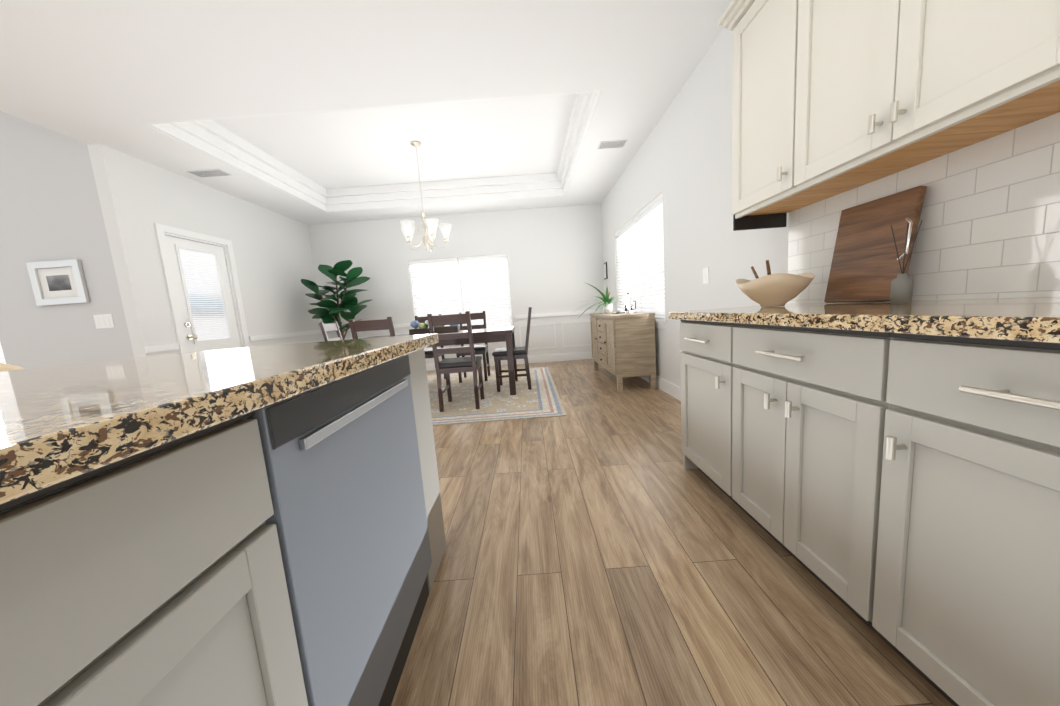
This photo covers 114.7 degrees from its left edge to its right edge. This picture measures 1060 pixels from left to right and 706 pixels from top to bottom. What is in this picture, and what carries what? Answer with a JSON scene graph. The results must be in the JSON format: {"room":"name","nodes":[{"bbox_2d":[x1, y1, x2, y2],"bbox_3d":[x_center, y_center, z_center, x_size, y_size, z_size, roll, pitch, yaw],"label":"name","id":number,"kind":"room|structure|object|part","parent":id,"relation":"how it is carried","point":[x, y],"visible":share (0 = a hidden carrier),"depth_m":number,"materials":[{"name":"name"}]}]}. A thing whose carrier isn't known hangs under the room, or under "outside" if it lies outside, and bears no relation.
{"room":"kitchen","nodes":[
{"label":"kitchen","id":0,"kind":"room"},
{"bbox_2d":[0,111,133,368],"bbox_3d":[-6.385,-0.728,3.244,4.930,3.500,0.120,-4,7,0],"label":"wall","id":1,"kind":"structure","parent":0,"point":[50,208],"depth_m":3.17,"materials":[{"name":"white paint"}]},
{"bbox_2d":[0,344,5,363],"bbox_3d":[-5.580,-0.345,3.276,1.040,1.499,0.150,-4,7,0],"label":"window","id":2,"kind":"structure","parent":1,"relation":"in","point":[1,354],"depth_m":3.32,"materials":[{"name":"white"}]},
{"bbox_2d":[26,259,89,305],"bbox_3d":[-4.439,-0.660,3.197,0.470,0.400,0.030,-4,7,0],"label":"picture frame","id":3,"kind":"object","parent":1,"relation":"attached to","point":[59,282],"visible":1,"depth_m":3.19,"materials":[{"name":"white wood"}]},
{"bbox_2d":[93,314,114,328],"bbox_3d":[-4.088,-0.304,3.256,0.170,0.130,0.009,-4,7,0],"label":"switch plate","id":4,"kind":"object","parent":1,"relation":"attached to","point":[104,321],"visible":1,"depth_m":3.25,"materials":[{"name":"white plastic"}]},
{"bbox_2d":[87,144,324,357],"bbox_3d":[-3.881,-1.086,4.637,0.120,3.500,2.920,-4,7,0],"label":"wall","id":5,"kind":"structure","parent":0,"point":[138,198],"depth_m":3.81,"materials":[{"name":"white paint"}]},
{"bbox_2d":[144,343,179,352],"bbox_3d":[-3.729,-0.054,3.448,0.027,0.065,0.300,-4,7,0],"label":"trim","id":6,"kind":"structure","parent":5,"relation":"attached to","point":[162,347],"depth_m":3.42,"materials":[{"name":"white wood"}]},
{"bbox_2d":[154,223,249,352],"bbox_3d":[-3.796,-0.324,4.039,0.177,2.130,0.900,-4,7,0],"label":"patio door","id":7,"kind":"structure","parent":5,"relation":"in","point":[201,290],"depth_m":3.96,"materials":[{"name":"white"}]},
{"bbox_2d":[175,247,229,341],"bbox_3d":[-3.830,-0.670,3.994,0.019,1.030,0.452,-4,7,0],"label":"blind","id":8,"kind":"object","parent":7,"relation":"attached to","point":[201,272],"depth_m":4.00,"materials":[{"name":"white plastic"}]},
{"bbox_2d":[248,330,321,340],"bbox_3d":[-3.751,-0.296,5.363,0.028,0.065,1.680,-4,7,0],"label":"trim","id":9,"kind":"structure","parent":5,"relation":"attached to","point":[280,335],"depth_m":5.11,"materials":[{"name":"white wood"}]},
{"bbox_2d":[0,0,731,224],"bbox_3d":[-3.758,-1.970,0.635,10.340,0.760,10.880,-4,7,0],"label":"ceiling","id":10,"kind":"structure","parent":0,"point":[115,74],"depth_m":2.33,"materials":[{"name":"white paint"}]},
{"bbox_2d":[187,169,231,177],"bbox_3d":[-3.554,-1.995,3.769,0.360,0.009,0.160,-4,7,0],"label":"ceiling vent","id":11,"kind":"object","parent":10,"relation":"in","point":[209,173],"visible":0.98,"depth_m":3.76,"materials":[{"name":"white metal"}]},
{"bbox_2d":[597,140,627,148],"bbox_3d":[0.914,-2.318,3.776,0.300,0.009,0.160,-4,7,0],"label":"ceiling vent","id":12,"kind":"object","parent":10,"relation":"in","point":[612,144],"visible":0.98,"depth_m":3.77,"materials":[{"name":"white metal"}]},
{"bbox_2d":[213,94,574,188],"bbox_3d":[-1.342,-2.456,4.072,3.980,0.310,2.770,-4,7,0],"label":"ceiling","id":13,"kind":"structure","parent":0,"point":[457,140],"depth_m":3.98,"materials":[{"name":"white paint"}]},
{"bbox_2d":[158,130,327,209],"bbox_3d":[-3.179,-2.224,4.068,0.119,0.304,2.340,-4,7,0],"label":"crown molding","id":14,"kind":"structure","parent":13,"relation":"attached to","point":[211,138],"depth_m":3.88,"materials":[{"name":"white wood"}]},
{"bbox_2d":[144,90,600,133],"bbox_3d":[-1.322,-2.202,2.849,3.818,0.304,0.119,-4,7,0],"label":"crown molding","id":15,"kind":"structure","parent":13,"relation":"attached to","point":[586,96],"depth_m":2.84,"materials":[{"name":"white wood"}]},
{"bbox_2d":[400,141,451,251],"bbox_3d":[-1.321,-1.885,4.163,0.636,1.264,0.613,-4,7,0],"label":"chandelier","id":16,"kind":"object","parent":13,"relation":"hanging from","point":[429,234],"visible":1,"depth_m":4.13,"materials":[{"name":"white glass"}]},
{"bbox_2d":[322,173,565,211],"bbox_3d":[-1.348,-2.515,5.320,3.818,0.304,0.119,-4,7,0],"label":"crown molding","id":17,"kind":"structure","parent":13,"relation":"attached to","point":[533,185],"depth_m":5.31,"materials":[{"name":"white wood"}]},
{"bbox_2d":[556,102,596,193],"bbox_3d":[0.509,-2.490,4.073,0.119,0.304,2.340,-4,7,0],"label":"crown molding","id":18,"kind":"structure","parent":13,"relation":"attached to","point":[582,113],"depth_m":3.92,"materials":[{"name":"white wood"}]},
{"bbox_2d":[409,325,459,334],"bbox_3d":[-1.196,-0.286,4.283,0.600,0.075,0.170,-4,7,0],"label":"tray","id":19,"kind":"object","parent":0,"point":[452,328],"depth_m":4.20,"materials":[{"name":"brown wood"}]},
{"bbox_2d":[308,204,604,363],"bbox_3d":[-1.303,-1.241,6.177,5.290,3.050,0.120,-4,7,0],"label":"wall","id":20,"kind":"structure","parent":0,"point":[555,260],"depth_m":6.06,"materials":[{"name":"white paint"}]},
{"bbox_2d":[326,323,410,332],"bbox_3d":[-2.953,-0.458,6.184,1.585,0.065,0.028,-4,7,0],"label":"trim","id":21,"kind":"structure","parent":20,"relation":"attached to","point":[404,324],"depth_m":6.17,"materials":[{"name":"white"}]},
{"bbox_2d":[409,255,515,335],"bbox_3d":[-1.239,-0.951,6.192,1.865,1.534,0.145,-4,7,0],"label":"window","id":22,"kind":"structure","parent":20,"relation":"in","point":[460,289],"depth_m":6.21,"materials":[{"name":"white"}]},
{"bbox_2d":[408,254,512,327],"bbox_3d":[-1.243,-1.001,6.183,1.775,1.431,0.060,-4,7,0],"label":"window blind","id":23,"kind":"object","parent":22,"relation":"attached to","point":[460,259],"visible":0.67,"depth_m":6.15,"materials":[{"name":"white"}]},
{"bbox_2d":[426,352,592,370],"bbox_3d":[-1.138,0.208,6.293,5.170,0.130,0.016,-4,7,0],"label":"baseboard","id":24,"kind":"structure","parent":20,"relation":"attached to","point":[584,355],"depth_m":6.29,"materials":[{"name":"white wood"}]},
{"bbox_2d":[519,323,555,349],"bbox_3d":[0.144,-0.298,6.246,0.660,0.460,0.009,-4,7,0],"label":"trim","id":25,"kind":"structure","parent":20,"relation":"attached to","point":[520,337],"depth_m":6.24,"materials":[{"name":"white"}]},
{"bbox_2d":[515,309,602,318],"bbox_3d":[0.560,-0.712,6.189,1.650,0.065,0.028,-4,7,0],"label":"trim","id":26,"kind":"structure","parent":20,"relation":"attached to","point":[598,310],"depth_m":6.18,"materials":[{"name":"white wood"}]},
{"bbox_2d":[562,320,590,346],"bbox_3d":[0.922,-0.354,6.247,0.660,0.460,0.009,-4,7,0],"label":"trim","id":27,"kind":"structure","parent":20,"relation":"attached to","point":[589,320],"depth_m":6.25,"materials":[{"name":"white wood"}]},
{"bbox_2d":[391,359,953,705],"bbox_3d":[-3.533,1.147,1.032,10.340,0.060,10.880,-4,7,0],"label":"floor","id":28,"kind":"structure","parent":0,"point":[604,547],"depth_m":1.18,"materials":[{"name":"brown wood"}]},
{"bbox_2d":[0,363,23,371],"bbox_3d":[-1.766,0.496,1.059,0.438,0.973,0.478,-4,7,0],"label":"bar stool","id":29,"kind":"object","parent":28,"relation":"on","point":[5,367],"visible":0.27,"depth_m":1.20,"materials":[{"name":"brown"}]},
{"bbox_2d":[0,341,445,705],"bbox_3d":[-0.785,0.626,-0.151,0.934,0.875,3.145,-4,7,0],"label":"kitchen island","id":30,"kind":"object","parent":28,"relation":"on","point":[255,526],"depth_m":0.45,"materials":[{"name":"wood"}]},
{"bbox_2d":[0,333,438,484],"bbox_3d":[-0.945,0.182,-0.207,1.180,0.039,3.210,-4,7,0],"label":"island countertop","id":31,"kind":"structure","parent":30,"relation":"on","point":[51,416],"depth_m":0.45,"materials":[{"name":"stone"}]},
{"bbox_2d":[235,354,431,705],"bbox_3d":[-0.397,0.474,0.861,0.084,0.867,0.616,-4,7,0],"label":"dishwasher","id":32,"kind":"object","parent":30,"relation":"in","point":[341,457],"depth_m":0.71,"materials":[{"name":"silver metal"}]},
{"bbox_2d":[301,260,371,339],"bbox_3d":[-3.084,-0.483,5.587,1.079,1.954,0.882,-4,7,0],"label":"fiddle leaf fig","id":33,"kind":"object","parent":28,"relation":"on","point":[349,300],"visible":0.77,"depth_m":5.45,"materials":[{"name":"green plant"}]},
{"bbox_2d":[427,367,565,425],"bbox_3d":[-1.139,0.507,4.424,2.920,0.008,2.680,-4,7,0],"label":"rug","id":34,"kind":"object","parent":28,"relation":"on","point":[540,398],"visible":0.36,"depth_m":3.79,"materials":[{"name":"beige fabric"}]},
{"bbox_2d":[319,321,342,340],"bbox_3d":[-2.255,0.084,4.345,0.516,1.003,0.430,-5,7,-6],"label":"dining chair","id":35,"kind":"object","parent":34,"relation":"on","point":[329,327],"visible":0.17,"depth_m":4.24,"materials":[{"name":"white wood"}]},
{"bbox_2d":[349,316,394,338],"bbox_3d":[-1.516,0.126,3.592,0.430,1.003,0.516,-4,7,0],"label":"dining chair","id":36,"kind":"object","parent":34,"relation":"on","point":[369,325],"visible":0.1,"depth_m":3.30,"materials":[{"name":"brown wood"}]},
{"bbox_2d":[415,314,445,378],"bbox_3d":[-1.531,-0.059,5.057,0.430,1.003,0.516,-4,7,0],"label":"dining chair","id":37,"kind":"object","parent":34,"relation":"on","point":[428,352],"visible":0.12,"depth_m":5.20,"materials":[{"name":"brown wood"}]},
{"bbox_2d":[361,326,517,394],"bbox_3d":[-1.166,0.130,4.336,1.980,0.762,0.880,-4,7,0],"label":"dining table","id":38,"kind":"object","parent":34,"relation":"on","point":[497,334],"visible":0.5,"depth_m":3.93,"materials":[{"name":"brown wood"}]},
{"bbox_2d":[409,320,459,334],"bbox_3d":[-1.198,-0.338,4.276,0.607,0.179,0.170,-4,7,0],"label":"centerpiece","id":39,"kind":"object","parent":38,"relation":"on","point":[422,328],"visible":0.54,"depth_m":4.20,"materials":[{"name":"brown wood"}]},
{"bbox_2d":[427,311,484,411],"bbox_3d":[-0.758,0.071,3.594,0.430,1.003,0.516,-4,7,0],"label":"dining chair","id":40,"kind":"object","parent":34,"relation":"on","point":[448,366],"visible":0.98,"depth_m":3.44,"materials":[{"name":"brown wood"}]},
{"bbox_3d":[-0.756,0.095,3.648,0.430,0.049,0.415,-4,7,0],"label":"seat","id":41,"kind":"part","parent":40,"relation":"part of","materials":[{"name":"black leather"}]},
{"bbox_2d":[456,311,490,382],"bbox_3d":[-0.853,-0.108,5.058,0.430,1.003,0.516,-4,7,0],"label":"dining chair","id":42,"kind":"object","parent":34,"relation":"on","point":[481,349],"visible":0.62,"depth_m":5.19,"materials":[{"name":"brown wood"}]},
{"bbox_3d":[-0.850,-0.072,5.012,0.430,0.049,0.415,-4,7,0],"label":"seat","id":43,"kind":"part","parent":42,"relation":"part of","materials":[{"name":"black leather"}]},
{"bbox_2d":[492,307,531,391],"bbox_3d":[-0.204,-0.059,4.302,0.516,1.003,0.430,-4,7,0],"label":"dining chair","id":44,"kind":"object","parent":34,"relation":"on","point":[499,354],"visible":0.94,"depth_m":4.12,"materials":[{"name":"brown wood"}]},
{"bbox_3d":[-0.252,-0.025,4.306,0.415,0.049,0.430,-4,7,0],"label":"seat","id":45,"kind":"part","parent":44,"relation":"part of","materials":[{"name":"black leather"}]},
{"bbox_2d":[590,312,655,391],"bbox_3d":[1.149,-0.086,4.444,0.472,0.852,1.420,-4,7,0],"label":"sideboard","id":46,"kind":"object","parent":28,"relation":"on","point":[622,344],"visible":1,"depth_m":3.77,"materials":[{"name":"brown wood"}]},
{"bbox_2d":[572,283,622,316],"bbox_3d":[0.938,-0.741,4.890,0.870,0.524,0.941,-4,7,0],"label":"bromeliad","id":47,"kind":"object","parent":46,"relation":"on","point":[607,304],"visible":0.98,"depth_m":4.77,"materials":[{"name":"green plant"}]},
{"bbox_2d":[602,303,612,313],"bbox_3d":[1.105,-0.632,4.828,0.136,0.135,0.136,-4,7,0],"label":"pot","id":48,"kind":"object","parent":46,"relation":"on","point":[606,308],"depth_m":4.78,"materials":[{"name":"white ceramic"}]},
{"bbox_2d":[612,309,624,313],"bbox_3d":[1.161,-0.549,4.436,0.140,0.059,0.180,-4,7,0],"label":"tray","id":49,"kind":"object","parent":46,"relation":"on","point":[618,311],"visible":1,"depth_m":4.41,"materials":[{"name":"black ceramic"}]},
{"bbox_2d":[625,293,635,313],"bbox_3d":[1.219,-0.611,4.126,0.138,0.251,0.094,-4,7,0],"label":"press","id":50,"kind":"object","parent":46,"relation":"on","point":[628,305],"visible":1,"depth_m":4.10,"materials":[{"name":"clear glass"}]},
{"bbox_2d":[680,320,716,485],"bbox_3d":[1.155,0.257,1.653,0.612,0.875,0.562,-4,7,0],"label":"base cabinet","id":51,"kind":"object","parent":28,"relation":"on","point":[698,339],"depth_m":1.71,"materials":[{"name":"grey paint"}]},
{"bbox_2d":[717,324,848,596],"bbox_3d":[1.160,0.322,1.140,0.612,0.875,0.726,-4,7,0],"label":"base cabinet","id":52,"kind":"object","parent":28,"relation":"on","point":[781,391],"depth_m":1.12,"materials":[{"name":"grey paint"}]},
{"bbox_2d":[837,332,1059,705],"bbox_3d":[1.166,0.389,0.607,0.612,0.875,0.599,-4,7,0],"label":"base cabinet","id":53,"kind":"object","parent":28,"relation":"on","point":[889,472],"depth_m":0.68,"materials":[{"name":"grey paint"}]},
{"bbox_2d":[669,296,1059,343],"bbox_3d":[1.108,-0.129,1.075,0.652,0.039,1.664,-4,7,0],"label":"countertop","id":54,"kind":"structure","parent":53,"relation":"on","point":[1007,319],"depth_m":0.78,"materials":[{"name":"stone"}]},
{"bbox_2d":[735,260,814,306],"bbox_3d":[1.132,-0.319,1.584,0.300,0.204,0.305,-4,7,0],"label":"salad bowl","id":55,"kind":"object","parent":54,"relation":"on","point":[769,289],"visible":1,"depth_m":1.50,"materials":[{"name":"beige ceramic"}]},
{"bbox_2d":[824,186,926,302],"bbox_3d":[1.345,-0.402,1.337,0.096,0.396,0.329,-4,7,0],"label":"cutting board","id":56,"kind":"object","parent":54,"relation":"on","point":[865,266],"visible":0.88,"depth_m":1.32,"materials":[{"name":"brown wood"}]},
{"bbox_3d":[1.313,-0.400,1.186,0.030,0.146,0.029,-4,7,0],"label":"handle","id":57,"kind":"part","parent":56,"relation":"part of","materials":[{"name":"silver metal"}]},
{"bbox_2d":[890,220,922,303],"bbox_3d":[1.191,-0.282,1.077,0.063,0.250,0.060,-4,7,0],"label":"reed diffuser","id":58,"kind":"object","parent":54,"relation":"on","point":[901,287],"visible":1,"depth_m":1.08,"materials":[{"name":"grey"}]},
{"bbox_2d":[601,28,1031,386],"bbox_3d":[1.463,-0.607,0.863,0.120,2.740,10.880,-4,7,0],"label":"wall","id":59,"kind":"structure","parent":0,"point":[681,161],"depth_m":2.78,"materials":[{"name":"white paint"}]},
{"bbox_2d":[604,262,607,279],"bbox_3d":[1.324,-1.437,5.948,0.021,0.280,0.180,-4,7,0],"label":"picture frame","id":60,"kind":"object","parent":59,"relation":"attached to","point":[605,271],"visible":1,"depth_m":5.89,"materials":[{"name":"black wood"}]},
{"bbox_2d":[619,201,666,328],"bbox_3d":[1.403,-1.055,4.417,0.145,1.379,1.955,-4,7,0],"label":"window","id":61,"kind":"structure","parent":59,"relation":"in","point":[660,323],"depth_m":4.36,"materials":[{"name":"white"}]},
{"bbox_2d":[615,193,664,318],"bbox_3d":[1.397,-1.105,4.411,0.060,1.276,1.865,-4,7,0],"label":"window blind","id":62,"kind":"object","parent":61,"relation":"attached to","point":[649,226],"visible":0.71,"depth_m":4.15,"materials":[{"name":"white"}]},
{"bbox_2d":[639,375,680,400],"bbox_3d":[1.455,0.293,4.158,0.016,0.130,4.290,-4,7,0],"label":"baseboard","id":63,"kind":"structure","parent":59,"relation":"attached to","point":[669,388],"depth_m":3.58,"materials":[{"name":"white wood"}]},
{"bbox_2d":[703,267,708,283],"bbox_3d":[1.394,-0.613,2.696,0.009,0.120,0.080,-4,7,0],"label":"light switch","id":64,"kind":"object","parent":59,"relation":"attached to","point":[705,275],"visible":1,"depth_m":2.69,"materials":[{"name":"white plastic"}]},
{"bbox_2d":[729,0,848,230],"bbox_3d":[1.203,-1.133,1.525,0.315,1.000,0.494,-4,7,0],"label":"upper cabinet","id":65,"kind":"object","parent":59,"relation":"attached to","point":[756,204],"depth_m":1.61,"materials":[{"name":"grey paint"}]},
{"bbox_3d":[1.234,-0.708,1.823,0.280,0.080,0.011,-4,7,0],"label":"upper end bracket","id":66,"kind":"part","parent":65,"relation":"part of","materials":[{"name":"black"}]},
{"bbox_2d":[777,0,1059,195],"bbox_3d":[1.206,-1.100,0.960,0.315,0.922,0.885,-4,7,0],"label":"upper cabinet","id":67,"kind":"object","parent":59,"relation":"attached to","point":[869,91],"depth_m":1.02,"materials":[{"name":"grey paint"}]},
{"bbox_2d":[1037,0,1059,79],"bbox_3d":[1.213,-1.028,0.387,0.315,0.922,0.517,-4,7,0],"label":"upper cabinet","id":68,"kind":"object","parent":59,"relation":"attached to","point":[1048,64],"depth_m":0.71,"materials":[{"name":"grey paint"}]},
{"label":"outside","id":69,"kind":"structure","parent":0,"visible":0},
{"bbox_2d":[0,343,5,362],"bbox_3d":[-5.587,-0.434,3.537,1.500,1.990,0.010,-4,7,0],"label":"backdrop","id":70,"kind":"structure","parent":69,"point":[1,361],"depth_m":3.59,"materials":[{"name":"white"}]},
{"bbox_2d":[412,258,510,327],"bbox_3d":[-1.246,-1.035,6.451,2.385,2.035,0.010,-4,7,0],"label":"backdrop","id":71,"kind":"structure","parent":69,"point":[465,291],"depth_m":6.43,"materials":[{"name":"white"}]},
{"bbox_2d":[629,225,664,311],"bbox_3d":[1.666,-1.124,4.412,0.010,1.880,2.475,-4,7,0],"label":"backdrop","id":72,"kind":"structure","parent":69,"point":[662,306],"depth_m":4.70,"materials":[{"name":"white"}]}
]}

